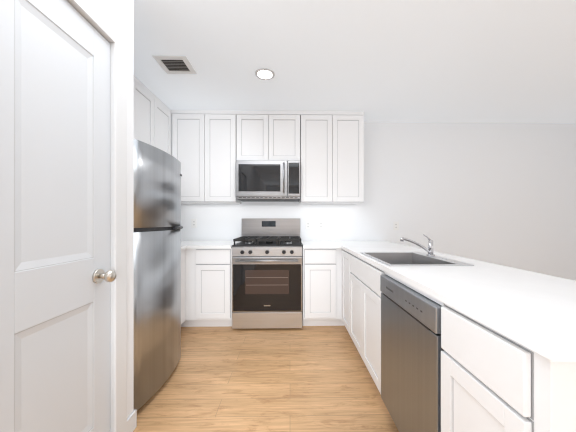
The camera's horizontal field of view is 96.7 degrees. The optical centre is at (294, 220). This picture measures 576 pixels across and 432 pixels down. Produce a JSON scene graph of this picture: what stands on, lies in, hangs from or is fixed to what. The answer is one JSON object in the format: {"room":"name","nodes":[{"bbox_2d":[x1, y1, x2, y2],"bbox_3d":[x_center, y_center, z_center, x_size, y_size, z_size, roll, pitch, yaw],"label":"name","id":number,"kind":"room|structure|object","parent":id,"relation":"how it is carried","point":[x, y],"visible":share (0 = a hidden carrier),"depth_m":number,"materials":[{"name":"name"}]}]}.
{"room":"kitchen","nodes":[
{"label":"kitchen","id":0,"kind":"room"},
{"bbox_2d":[93,0,133,418],"bbox_3d":[-0.964,-0.070,1.088,0.110,2.500,0.735,0,0,-1],"label":"wall","id":1,"kind":"structure","parent":0,"point":[123,16],"depth_m":1.42,"materials":[{"name":"white paint"}]},
{"bbox_2d":[127,410,136,431],"bbox_3d":[-0.964,1.130,1.421,0.122,0.100,0.093,0,0,-1],"label":"baseboard","id":2,"kind":"structure","parent":1,"relation":"attached to","point":[132,422],"depth_m":1.43,"materials":[{"name":"white paint"}]},
{"bbox_2d":[133,325,398,431],"bbox_3d":[1.266,1.210,-0.068,6.270,0.060,7.220,0,0,-1],"label":"floor","id":3,"kind":"structure","parent":0,"point":[302,379],"depth_m":1.82,"materials":[{"name":"brown wood"}]},
{"bbox_2d":[134,139,182,409],"bbox_3d":[-1.317,0.340,1.838,0.831,1.680,0.685,0,0,-1],"label":"fridge","id":4,"kind":"object","parent":3,"relation":"on","point":[158,227],"visible":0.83,"depth_m":1.69,"materials":[{"name":"grey metal"}]},
{"bbox_2d":[181,249,184,326],"bbox_3d":[-1.485,0.738,2.487,0.612,0.884,0.574,0,0,-1],"label":"base cabinet","id":5,"kind":"object","parent":3,"relation":"on","point":[183,250],"depth_m":2.73,"materials":[{"name":"white wood"}]},
{"bbox_2d":[181,241,188,249],"bbox_3d":[-1.466,0.279,2.786,0.660,0.030,1.172,0,0,-1],"label":"countertop","id":6,"kind":"structure","parent":5,"relation":"on","point":[184,244],"depth_m":2.88,"materials":[{"name":"white stone"}]},
{"bbox_2d":[201,248,231,326],"bbox_3d":[-0.882,0.738,3.075,0.391,0.884,0.614,0,0,-1],"label":"base cabinet","id":7,"kind":"object","parent":3,"relation":"on","point":[216,263],"depth_m":2.77,"materials":[{"name":"white wood"}]},
{"bbox_2d":[189,241,240,247],"bbox_3d":[-0.913,0.279,3.062,0.454,0.030,0.640,0,0,-1],"label":"countertop","id":8,"kind":"structure","parent":7,"relation":"on","point":[192,244],"depth_m":2.88,"materials":[{"name":"white stone"}]},
{"bbox_2d":[232,218,301,328],"bbox_3d":[-0.299,0.573,3.035,0.762,1.215,0.697,0,0,-1],"label":"range","id":9,"kind":"object","parent":3,"relation":"on","point":[266,272],"visible":1,"depth_m":2.75,"materials":[{"name":"metal"}]},
{"bbox_2d":[302,247,340,325],"bbox_3d":[0.302,0.738,3.095,0.429,0.884,0.614,0,0,-1],"label":"base cabinet","id":10,"kind":"object","parent":3,"relation":"on","point":[321,267],"depth_m":2.79,"materials":[{"name":"white wood"}]},
{"bbox_2d":[301,241,340,247],"bbox_3d":[0.283,0.279,3.076,0.392,0.030,0.652,0,0,-1],"label":"countertop","id":11,"kind":"structure","parent":10,"relation":"on","point":[305,244],"depth_m":2.88,"materials":[{"name":"white stone"}]},
{"bbox_2d":[341,249,385,332],"bbox_3d":[0.869,0.738,2.520,0.720,0.884,0.413,0,0,-1],"label":"base cabinet","id":12,"kind":"object","parent":3,"relation":"on","point":[352,267],"depth_m":2.42,"materials":[{"name":"white wood"}]},
{"bbox_2d":[349,279,380,393],"bbox_3d":[0.878,0.850,1.966,0.720,0.660,0.819,0,0,-1],"label":"base cabinet","id":13,"kind":"object","parent":3,"relation":"on","point":[364,294],"depth_m":1.85,"materials":[{"name":"white wood"}]},
{"bbox_2d":[380,272,444,431],"bbox_3d":[0.835,0.736,1.252,0.631,0.880,0.593,0,0,-1],"label":"dishwasher","id":14,"kind":"object","parent":3,"relation":"on","point":[411,349],"visible":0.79,"depth_m":1.16,"materials":[{"name":"grey metal"}]},
{"bbox_2d":[441,304,575,431],"bbox_3d":[0.899,0.738,0.760,0.720,0.884,0.383,0,0,-1],"label":"base cabinet","id":15,"kind":"object","parent":3,"relation":"on","point":[492,380],"depth_m":0.69,"materials":[{"name":"white wood"}]},
{"bbox_2d":[341,241,575,361],"bbox_3d":[0.870,0.279,1.977,0.710,0.030,2.872,0,0,-1],"label":"countertop","id":16,"kind":"structure","parent":15,"relation":"on","point":[534,311],"depth_m":0.92,"materials":[{"name":"white stone"}]},
{"bbox_2d":[360,252,474,265],"bbox_3d":[0.801,0.353,1.807,0.505,0.201,0.615,0,0,-1],"label":"sink","id":17,"kind":"object","parent":16,"relation":"in","point":[405,258],"visible":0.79,"depth_m":1.99,"materials":[{"name":"metal"}]},
{"bbox_2d":[400,234,434,255],"bbox_3d":[0.910,0.176,1.896,0.256,0.160,0.058,0,0,-1],"label":"faucet","id":18,"kind":"object","parent":16,"relation":"on","point":[429,250],"visible":1,"depth_m":1.89,"materials":[{"name":"silver metal"}]},
{"bbox_2d":[134,0,575,123],"bbox_3d":[1.266,-1.350,-0.068,6.270,0.060,7.220,0,0,-1],"label":"ceiling","id":19,"kind":"structure","parent":0,"point":[468,61],"depth_m":2.05,"materials":[{"name":"white paint"}]},
{"bbox_2d":[152,55,196,74],"bbox_3d":[-1.003,-1.315,2.163,0.265,0.008,0.250,0,0,-1],"label":"ceiling vent","id":20,"kind":"object","parent":19,"relation":"in","point":[174,64],"visible":0.96,"depth_m":2.14,"materials":[{"name":"white plastic"}]},
{"bbox_2d":[255,68,274,79],"bbox_3d":[-0.265,-1.315,2.296,0.176,0.008,0.176,0,0,-1],"label":"recessed light","id":21,"kind":"object","parent":19,"relation":"in","point":[264,74],"visible":1,"depth_m":2.29,"materials":[{"name":"white plastic"}]},
{"bbox_2d":[181,122,575,280],"bbox_3d":[1.204,-0.070,3.482,6.270,2.500,0.120,0,0,-1],"label":"wall","id":22,"kind":"structure","parent":0,"point":[503,194],"depth_m":3.44,"materials":[{"name":"white paint"}]},
{"bbox_2d":[171,110,214,203],"bbox_3d":[-1.243,-0.771,3.203,0.466,1.093,0.344,0,0,-1],"label":"upper cabinet","id":23,"kind":"object","parent":22,"relation":"attached to","point":[209,148],"depth_m":3.04,"materials":[{"name":"white wood"}]},
{"bbox_2d":[191,219,196,227],"bbox_3d":[-1.324,0.030,3.373,0.072,0.116,0.007,0,0,-1],"label":"electrical outlet","id":24,"kind":"object","parent":22,"relation":"attached to","point":[193,223],"visible":1,"depth_m":3.37,"materials":[{"name":"white plastic"}]},
{"bbox_2d":[211,110,242,203],"bbox_3d":[-0.881,-0.771,3.210,0.494,1.093,0.344,0,0,-1],"label":"upper cabinet","id":25,"kind":"object","parent":22,"relation":"attached to","point":[226,125],"depth_m":3.04,"materials":[{"name":"white wood"}]},
{"bbox_2d":[243,110,274,159],"bbox_3d":[-0.475,-1.016,3.217,0.440,0.603,0.344,0,0,-1],"label":"upper cabinet","id":26,"kind":"object","parent":22,"relation":"attached to","point":[258,125],"depth_m":3.05,"materials":[{"name":"white wood"}]},
{"bbox_2d":[236,160,299,201],"bbox_3d":[-0.308,-0.482,3.152,0.746,0.450,0.478,0,0,-1],"label":"over-the-range microwave","id":27,"kind":"object","parent":26,"relation":"attached to","point":[267,180],"visible":1,"depth_m":2.96,"materials":[{"name":"grey metal"}]},
{"bbox_2d":[275,111,302,161],"bbox_3d":[-0.153,-1.016,3.222,0.440,0.603,0.344,0,0,-1],"label":"upper cabinet","id":28,"kind":"object","parent":22,"relation":"attached to","point":[288,124],"depth_m":3.06,"materials":[{"name":"white wood"}]},
{"bbox_2d":[305,221,310,229],"bbox_3d":[0.182,0.055,3.399,0.072,0.116,0.007,0,0,-1],"label":"electrical outlet","id":29,"kind":"object","parent":22,"relation":"attached to","point":[307,225],"visible":1,"depth_m":3.40,"materials":[{"name":"white plastic"}]},
{"bbox_2d":[300,111,338,203],"bbox_3d":[0.258,-0.771,3.230,0.503,1.093,0.344,0,0,-1],"label":"upper cabinet","id":30,"kind":"object","parent":22,"relation":"attached to","point":[319,168],"depth_m":3.06,"materials":[{"name":"white wood"}]},
{"bbox_2d":[318,221,323,229],"bbox_3d":[0.350,0.055,3.402,0.072,0.116,0.007,0,0,-1],"label":"electrical outlet","id":31,"kind":"object","parent":22,"relation":"attached to","point":[320,225],"visible":1,"depth_m":3.40,"materials":[{"name":"white plastic"}]},
{"bbox_2d":[339,111,363,203],"bbox_3d":[0.611,-0.771,3.236,0.440,1.093,0.344,0,0,-1],"label":"upper cabinet","id":32,"kind":"object","parent":22,"relation":"attached to","point":[351,123],"depth_m":3.07,"materials":[{"name":"white wood"}]},
{"bbox_2d":[393,222,398,229],"bbox_3d":[1.357,0.065,3.420,0.072,0.116,0.007,0,0,-1],"label":"electrical outlet","id":33,"kind":"object","parent":22,"relation":"attached to","point":[395,225],"visible":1,"depth_m":3.42,"materials":[{"name":"white plastic"}]},
{"bbox_3d":[-1.808,-0.070,-0.132,0.120,2.500,7.000,0,0,-1],"label":"wall","id":34,"kind":"structure","parent":0,"visible":0},
{"bbox_2d":[134,76,157,147],"bbox_3d":[-1.618,-0.771,2.452,0.346,1.093,0.502,0,0,-1],"label":"upper cabinet","id":35,"kind":"object","parent":34,"relation":"attached to","point":[152,118],"depth_m":2.50,"materials":[{"name":"white wood"}]},
{"bbox_2d":[158,98,170,154],"bbox_3d":[-1.624,-0.771,2.802,0.346,1.093,0.441,0,0,-1],"label":"upper cabinet","id":36,"kind":"object","parent":34,"relation":"attached to","point":[164,112],"depth_m":2.88,"materials":[{"name":"white wood"}]},
{"bbox_3d":[-0.920,-0.070,-1.448,0.110,2.500,4.337,0,0,-1],"label":"wall","id":37,"kind":"structure","parent":0,"visible":0},
{"bbox_2d":[0,0,115,431],"bbox_3d":[-0.895,0.139,1.006,0.115,2.058,0.554,0,0,-1],"label":"door","id":38,"kind":"structure","parent":37,"relation":"in","point":[57,275],"depth_m":0.98,"materials":[{"name":"white paint"}]},
{"bbox_2d":[67,0,126,431],"bbox_3d":[-0.955,0.099,1.004,0.126,2.163,0.738,0,0,-1],"label":"door frame","id":39,"kind":"structure","parent":37,"relation":"attached to","point":[97,17],"depth_m":1.30,"materials":[{"name":"white paint"}]}
]}

